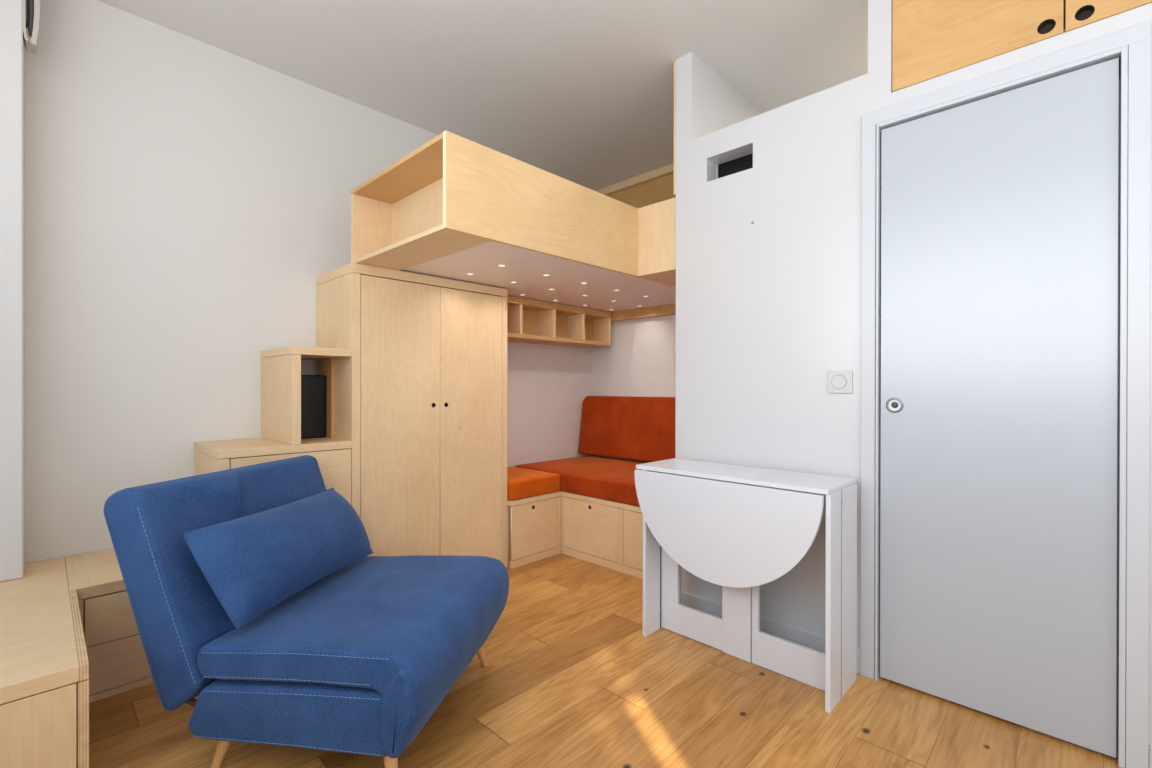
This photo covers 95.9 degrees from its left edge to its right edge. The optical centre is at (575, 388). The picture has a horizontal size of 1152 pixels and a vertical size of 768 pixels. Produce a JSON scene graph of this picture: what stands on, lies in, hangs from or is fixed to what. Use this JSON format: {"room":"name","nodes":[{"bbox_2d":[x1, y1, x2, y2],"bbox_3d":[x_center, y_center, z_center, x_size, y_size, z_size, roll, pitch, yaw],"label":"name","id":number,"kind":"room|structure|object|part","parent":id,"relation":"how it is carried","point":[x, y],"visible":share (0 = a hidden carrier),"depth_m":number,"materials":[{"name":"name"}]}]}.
{"room":"studio apartment","nodes":[
{"label":"studio apartment","id":0,"kind":"room"},
{"bbox_2d":[0,0,24,581],"bbox_3d":[-2.173,-0.472,1.827,0.233,2.299,0.316,0,0,44],"label":"window frame","id":1,"kind":"structure","parent":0,"point":[12,285],"depth_m":1.84,"materials":[{"name":"paint"}]},
{"bbox_2d":[23,0,39,53],"bbox_3d":[-1.995,-1.413,1.902,0.080,0.331,0.042,0,0,44],"label":"wall fitting","id":2,"kind":"object","parent":1,"relation":"attached to","point":[31,8],"visible":1,"depth_m":1.89,"materials":[{"name":"white plastic"}]},
{"bbox_2d":[24,0,590,562],"bbox_3d":[-1.159,-0.271,3.111,0.100,2.703,3.850,0,0,44],"label":"wall","id":3,"kind":"structure","parent":0,"point":[186,199],"depth_m":2.33,"materials":[{"name":"paint"}]},
{"bbox_2d":[351,61,675,321],"bbox_3d":[-0.082,-1.080,3.052,1.513,1.080,2.169,0,0,44],"label":"bed","id":4,"kind":"object","parent":3,"relation":"attached to","point":[454,206],"visible":0.77,"depth_m":2.48,"materials":[{"name":"brown wood"}]},
{"bbox_2d":[351,194,391,260],"bbox_3d":[-1.010,-0.783,2.596,0.018,0.322,0.219,0,0,44],"label":"shelf","id":5,"kind":"object","parent":4,"relation":"attached to","point":[371,218],"depth_m":2.57,"materials":[{"name":"brown wood"}]},
{"bbox_2d":[351,133,442,203],"bbox_3d":[-0.720,-0.953,2.314,0.829,0.020,0.220,0,0,44],"label":"shelf","id":6,"kind":"object","parent":4,"relation":"attached to","point":[420,170],"depth_m":2.33,"materials":[{"name":"brown wood"}]},
{"bbox_2d":[392,178,442,243],"bbox_3d":[-0.643,-0.782,2.379,0.810,0.322,0.020,0,0,44],"label":"shelf","id":7,"kind":"object","parent":4,"relation":"attached to","point":[419,210],"depth_m":2.47,"materials":[{"name":"brown wood"}]},
{"bbox_2d":[351,224,489,269],"bbox_3d":[-0.719,-0.611,2.316,0.829,0.019,0.222,0,0,44],"label":"shelf","id":8,"kind":"object","parent":4,"relation":"attached to","point":[439,241],"depth_m":2.24,"materials":[{"name":"brown wood"}]},
{"bbox_3d":[-0.077,-0.782,2.366,0.020,0.362,1.189,0,0,44],"label":"panel","id":9,"kind":"part","parent":4,"relation":"part of","materials":[{"name":"brown wood"}]},
{"bbox_3d":[0.432,-0.782,2.686,0.263,0.362,0.020,0,0,44],"label":"return panel","id":10,"kind":"part","parent":4,"relation":"part of","materials":[{"name":"brown wood"}]},
{"bbox_3d":[0.523,-1.290,2.600,0.016,0.656,0.095,0,0,44],"label":"post","id":11,"kind":"part","parent":4,"relation":"part of","materials":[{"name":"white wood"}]},
{"bbox_2d":[507,296,610,347],"bbox_3d":[-0.233,-0.474,3.794,0.273,0.267,1.186,0,0,44],"label":"cubby shelf","id":12,"kind":"object","parent":3,"relation":"attached to","point":[528,320],"visible":0.81,"depth_m":3.78,"materials":[{"name":"brown wood"}]},
{"bbox_3d":[0.210,-0.466,4.176,0.166,0.197,0.020,0,0,44],"label":"panel","id":13,"kind":"part","parent":12,"relation":"part of","materials":[{"name":"brown wood"}]},
{"bbox_2d":[97,0,867,190],"bbox_3d":[0.564,-1.647,1.437,4.900,0.060,3.850,0,0,44],"label":"ceiling","id":14,"kind":"structure","parent":0,"point":[581,92],"depth_m":2.52,"materials":[{"name":"paint"}]},
{"bbox_2d":[89,553,1125,767],"bbox_3d":[0.560,1.111,1.443,4.900,0.050,3.850,0,0,44],"label":"floor","id":15,"kind":"structure","parent":0,"point":[572,678],"depth_m":1.71,"materials":[{"name":"brown wood"}]},
{"bbox_2d":[0,557,88,767],"bbox_3d":[-1.787,0.881,1.545,1.182,0.403,0.438,0,0,44],"label":"cabinet","id":16,"kind":"object","parent":15,"relation":"on","point":[44,662],"visible":1,"depth_m":1.28,"materials":[{"name":"brown wood"}]},
{"bbox_3d":[-1.369,0.899,1.143,0.019,0.350,0.388,0,0,44],"label":"panel","id":17,"kind":"part","parent":16,"relation":"part of","materials":[{"name":"brown wood"}]},
{"bbox_2d":[65,548,153,702],"bbox_3d":[-1.740,0.880,2.081,0.502,0.403,0.429,0,0,44],"label":"drawer cabinet","id":18,"kind":"object","parent":15,"relation":"on","point":[118,663],"visible":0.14,"depth_m":1.84,"materials":[{"name":"brown wood"}]},
{"bbox_3d":[-1.562,0.806,1.922,0.020,0.164,0.374,0,0,44],"label":"drawer","id":19,"kind":"part","parent":18,"relation":"part of","materials":[{"name":"brown wood"}]},
{"bbox_3d":[-1.562,0.974,1.923,0.020,0.164,0.374,0,0,44],"label":"drawer","id":20,"kind":"part","parent":18,"relation":"part of","materials":[{"name":"brown wood"}]},
{"bbox_2d":[194,437,351,503],"bbox_3d":[-1.418,0.664,2.440,0.463,0.835,0.534,0,0,44],"label":"base cabinet","id":21,"kind":"object","parent":15,"relation":"on","point":[333,455],"visible":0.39,"depth_m":2.35,"materials":[{"name":"brown wood"}]},
{"bbox_3d":[-1.246,0.474,2.302,0.019,0.376,0.489,0,0,44],"label":"drawer","id":22,"kind":"part","parent":21,"relation":"part of","materials":[{"name":"brown wood"}]},
{"bbox_2d":[261,346,351,444],"bbox_3d":[-1.323,0.028,2.537,0.462,0.436,0.264,0,0,44],"label":"cubby","id":23,"kind":"structure","parent":21,"relation":"on","point":[280,367],"depth_m":2.42,"materials":[{"name":"brown wood"}]},
{"bbox_3d":[-1.401,0.046,2.457,0.461,0.399,0.037,0,0,44],"label":"panel","id":24,"kind":"part","parent":23,"relation":"part of","materials":[{"name":"brown wood"}]},
{"bbox_2d":[301,375,325,438],"bbox_3d":[-1.391,0.088,2.622,0.172,0.314,0.186,0,0,44],"label":"speaker","id":25,"kind":"object","parent":21,"relation":"on","point":[313,387],"visible":0.51,"depth_m":2.58,"materials":[{"name":"plastic"}]},
{"bbox_2d":[104,455,508,767],"bbox_3d":[-0.806,0.684,1.778,0.985,0.800,0.803,0,0,10],"label":"armchair","id":26,"kind":"object","parent":15,"relation":"on","point":[358,660],"visible":0.89,"depth_m":1.46,"materials":[{"name":"blue fabric"}]},
{"bbox_3d":[-1.001,1.006,1.488,0.079,0.156,0.041,0,0,-31],"label":"leg","id":27,"kind":"part","parent":26,"relation":"part of","materials":[{"name":"brown wood"}]},
{"bbox_3d":[-1.128,0.593,1.835,0.332,0.620,0.775,0,0,10],"label":"backrest","id":28,"kind":"part","parent":26,"relation":"part of","materials":[{"name":"blue fabric"}]},
{"bbox_2d":[182,488,372,628],"bbox_3d":[-0.968,0.540,1.798,0.201,0.262,0.687,0,0,10],"label":"throw pillow","id":29,"kind":"object","parent":26,"relation":"on","point":[252,563],"visible":1,"depth_m":1.62,"materials":[{"name":"blue fabric"}]},
{"bbox_2d":[188,679,386,756],"bbox_3d":[-0.712,0.877,1.768,0.609,0.185,0.784,0,0,10],"label":"cushion","id":30,"kind":"object","parent":26,"relation":"on","point":[281,712],"depth_m":1.38,"materials":[{"name":"blue fabric"}]},
{"bbox_2d":[197,555,508,757],"bbox_3d":[-0.650,0.808,1.757,0.670,0.278,0.791,0,0,10],"label":"seat cushion","id":31,"kind":"object","parent":26,"relation":"on","point":[359,659],"depth_m":1.42,"materials":[{"name":"blue fabric"}]},
{"bbox_3d":[-0.495,1.008,1.395,0.064,0.154,0.042,0,0,34],"label":"leg","id":32,"kind":"part","parent":26,"relation":"part of","materials":[{"name":"brown wood"}]},
{"bbox_3d":[-0.384,1.006,2.026,0.081,0.157,0.041,0,0,-40],"label":"leg","id":33,"kind":"part","parent":26,"relation":"part of","materials":[{"name":"brown wood"}]},
{"bbox_2d":[316,262,506,567],"bbox_3d":[-0.906,0.239,2.968,0.461,1.684,0.935,0,0,44],"label":"wardrobe","id":34,"kind":"object","parent":15,"relation":"on","point":[421,393],"visible":0.87,"depth_m":2.74,"materials":[{"name":"brown wood"}]},
{"bbox_3d":[-0.893,0.243,2.664,0.018,1.588,0.429,0,0,44],"label":"door","id":35,"kind":"part","parent":34,"relation":"part of","materials":[{"name":"brown wood"}]},
{"bbox_3d":[-0.595,0.243,2.972,0.018,1.588,0.419,0,0,44],"label":"door","id":36,"kind":"part","parent":34,"relation":"part of","materials":[{"name":"brown wood"}]},
{"bbox_2d":[507,491,560,568],"bbox_3d":[-0.421,0.878,3.441,0.501,0.405,0.414,0,0,44],"label":"bench","id":37,"kind":"object","parent":15,"relation":"on","point":[533,523],"visible":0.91,"depth_m":3.24,"materials":[{"name":"brown wood"}]},
{"bbox_2d":[507,467,559,499],"bbox_3d":[-0.418,0.613,3.439,0.493,0.124,0.409,0,0,44],"label":"seat cushion","id":38,"kind":"object","parent":37,"relation":"on","point":[522,483],"visible":0.58,"depth_m":3.28,"materials":[{"name":"orange fabric"}]},
{"bbox_2d":[560,491,642,578],"bbox_3d":[0.378,0.879,3.536,1.516,0.405,0.833,0,0,44],"label":"bench","id":39,"kind":"object","parent":15,"relation":"on","point":[602,532],"visible":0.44,"depth_m":3.16,"materials":[{"name":"brown wood"}]},
{"bbox_2d":[515,455,649,505],"bbox_3d":[0.372,0.607,3.530,1.500,0.138,0.816,0,0,44],"label":"seat cushion","id":40,"kind":"object","parent":39,"relation":"on","point":[607,478],"visible":0.41,"depth_m":3.36,"materials":[{"name":"orange fabric"}]},
{"bbox_2d":[578,396,675,461],"bbox_3d":[0.597,0.297,3.768,1.475,0.478,0.165,0,0,44],"label":"cushion","id":41,"kind":"object","parent":40,"relation":"on","point":[624,427],"visible":0.56,"depth_m":3.90,"materials":[{"name":"orange fabric"}]},
{"bbox_3d":[0.091,0.870,3.249,0.458,0.324,0.018,0,0,44],"label":"door","id":42,"kind":"part","parent":39,"relation":"part of","materials":[{"name":"brown wood"}]},
{"bbox_3d":[0.451,0.872,2.899,0.465,0.324,0.018,0,0,44],"label":"door","id":43,"kind":"part","parent":39,"relation":"part of","materials":[{"name":"brown wood"}]},
{"bbox_2d":[634,458,856,712],"bbox_3d":[0.657,0.711,2.120,0.815,0.748,0.319,0,0,44],"label":"table","id":44,"kind":"object","parent":15,"relation":"on","point":[739,529],"visible":1,"depth_m":1.98,"materials":[{"name":"white laminate"}]},
{"bbox_3d":[0.337,0.719,2.312,0.016,0.730,0.111,0,0,44],"label":"panel","id":45,"kind":"part","parent":44,"relation":"part of","materials":[{"name":"white laminate"}]},
{"bbox_3d":[0.502,0.717,2.254,0.302,0.726,0.016,0,0,44],"label":"gate frame","id":46,"kind":"part","parent":44,"relation":"part of","materials":[{"name":"white laminate"}]},
{"bbox_3d":[0.653,0.719,2.104,0.122,0.730,0.018,0,0,44],"label":"leg","id":47,"kind":"part","parent":44,"relation":"part of","materials":[{"name":"white laminate"}]},
{"bbox_3d":[0.815,0.720,1.950,0.316,0.730,0.016,0,0,44],"label":"gate frame","id":48,"kind":"part","parent":44,"relation":"part of","materials":[{"name":"white laminate"}]},
{"bbox_3d":[0.883,0.721,1.782,0.016,0.730,0.111,0,0,44],"label":"panel","id":49,"kind":"part","parent":44,"relation":"part of","materials":[{"name":"white laminate"}]},
{"bbox_2d":[591,315,675,461],"bbox_3d":[1.883,-0.266,2.728,4.799,2.703,0.100,0,0,44],"label":"wall","id":50,"kind":"structure","parent":0,"point":[640,359],"depth_m":4.02,"materials":[{"name":"paint"}]},
{"bbox_2d":[596,163,675,207],"bbox_3d":[0.652,-1.169,3.810,1.512,0.901,0.058,0,0,44],"label":"wall panel","id":51,"kind":"object","parent":50,"relation":"attached to","point":[657,185],"visible":0.14,"depth_m":3.94,"materials":[{"name":"brown wood"}]},
{"bbox_2d":[703,62,761,135],"bbox_3d":[0.920,-0.268,2.937,0.089,2.703,0.941,0,0,44],"label":"wall","id":52,"kind":"structure","parent":0,"point":[724,106],"depth_m":2.69,"materials":[{"name":"paint"}]},
{"bbox_2d":[675,0,1151,745],"bbox_3d":[1.667,-0.264,1.487,3.180,2.703,0.100,0,0,44],"label":"wall","id":53,"kind":"structure","parent":0,"point":[770,306],"depth_m":2.18,"materials":[{"name":"paint"}]},
{"bbox_2d":[717,153,752,178],"bbox_3d":[0.797,-1.028,2.465,0.255,0.125,0.108,0,0,44],"label":"vent box","id":54,"kind":"object","parent":53,"relation":"attached to","point":[743,163],"visible":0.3,"depth_m":2.44,"materials":[{"name":"black plastic"}]},
{"bbox_2d":[681,591,859,673],"bbox_3d":[0.783,1.035,2.267,0.832,0.100,0.012,0,0,44],"label":"baseboard","id":55,"kind":"structure","parent":53,"relation":"attached to","point":[806,638],"depth_m":2.19,"materials":[{"name":"paint"}]},
{"bbox_2d":[828,370,852,392],"bbox_3d":[1.030,-0.027,2.027,0.090,0.088,0.012,0,0,44],"label":"light switch","id":56,"kind":"object","parent":53,"relation":"attached to","point":[838,381],"visible":1,"depth_m":2.02,"materials":[{"name":"plastic"}]},
{"bbox_2d":[880,57,1118,757],"bbox_3d":[1.364,0.056,1.732,0.612,2.037,0.044,0,0,44],"label":"door","id":57,"kind":"structure","parent":53,"relation":"in","point":[999,212],"depth_m":1.68,"materials":[{"name":"paint"}]},
{"bbox_3d":[1.167,0.059,1.901,0.055,0.055,0.006,0,0,44],"label":"handle","id":58,"kind":"part","parent":57,"relation":"part of","materials":[{"name":"metal"}]},
{"bbox_3d":[1.168,0.059,1.903,0.041,0.041,0.003,0,0,44],"label":"pull dish","id":59,"kind":"part","parent":57,"relation":"part of","materials":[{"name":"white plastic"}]},
{"bbox_2d":[860,20,1151,767],"bbox_3d":[1.349,0.026,1.718,0.738,2.122,0.012,0,0,44],"label":"trim","id":60,"kind":"structure","parent":53,"relation":"attached to","point":[1137,37],"depth_m":1.48,"materials":[{"name":"paint"}]},
{"bbox_2d":[892,0,1151,91],"bbox_3d":[1.650,-1.351,1.747,0.928,0.524,0.449,0,0,44],"label":"upper cabinet","id":61,"kind":"object","parent":53,"relation":"attached to","point":[931,39],"visible":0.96,"depth_m":1.75,"materials":[{"name":"brown wood"}]},
{"bbox_3d":[1.333,-1.353,1.754,0.458,0.521,0.018,0,0,44],"label":"door","id":62,"kind":"part","parent":61,"relation":"part of","materials":[{"name":"brown wood"}]},
{"bbox_3d":[1.474,-1.127,1.626,0.043,0.043,0.030,0,0,44],"label":"finger pull","id":63,"kind":"part","parent":61,"relation":"part of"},
{"bbox_3d":[1.535,-1.127,1.567,0.043,0.043,0.030,0,0,44],"label":"finger pull","id":64,"kind":"part","parent":61,"relation":"part of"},
{"bbox_3d":[1.666,-1.351,1.431,0.460,0.521,0.018,0,0,44],"label":"door","id":65,"kind":"part","parent":61,"relation":"part of","materials":[{"name":"brown wood"}]},
{"bbox_2d":[1149,745,1151,767],"bbox_3d":[2.190,1.048,0.902,1.608,0.085,0.012,0,0,44],"label":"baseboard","id":66,"kind":"structure","parent":53,"relation":"attached to","point":[1150,746],"depth_m":1.46,"materials":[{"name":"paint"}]}
]}

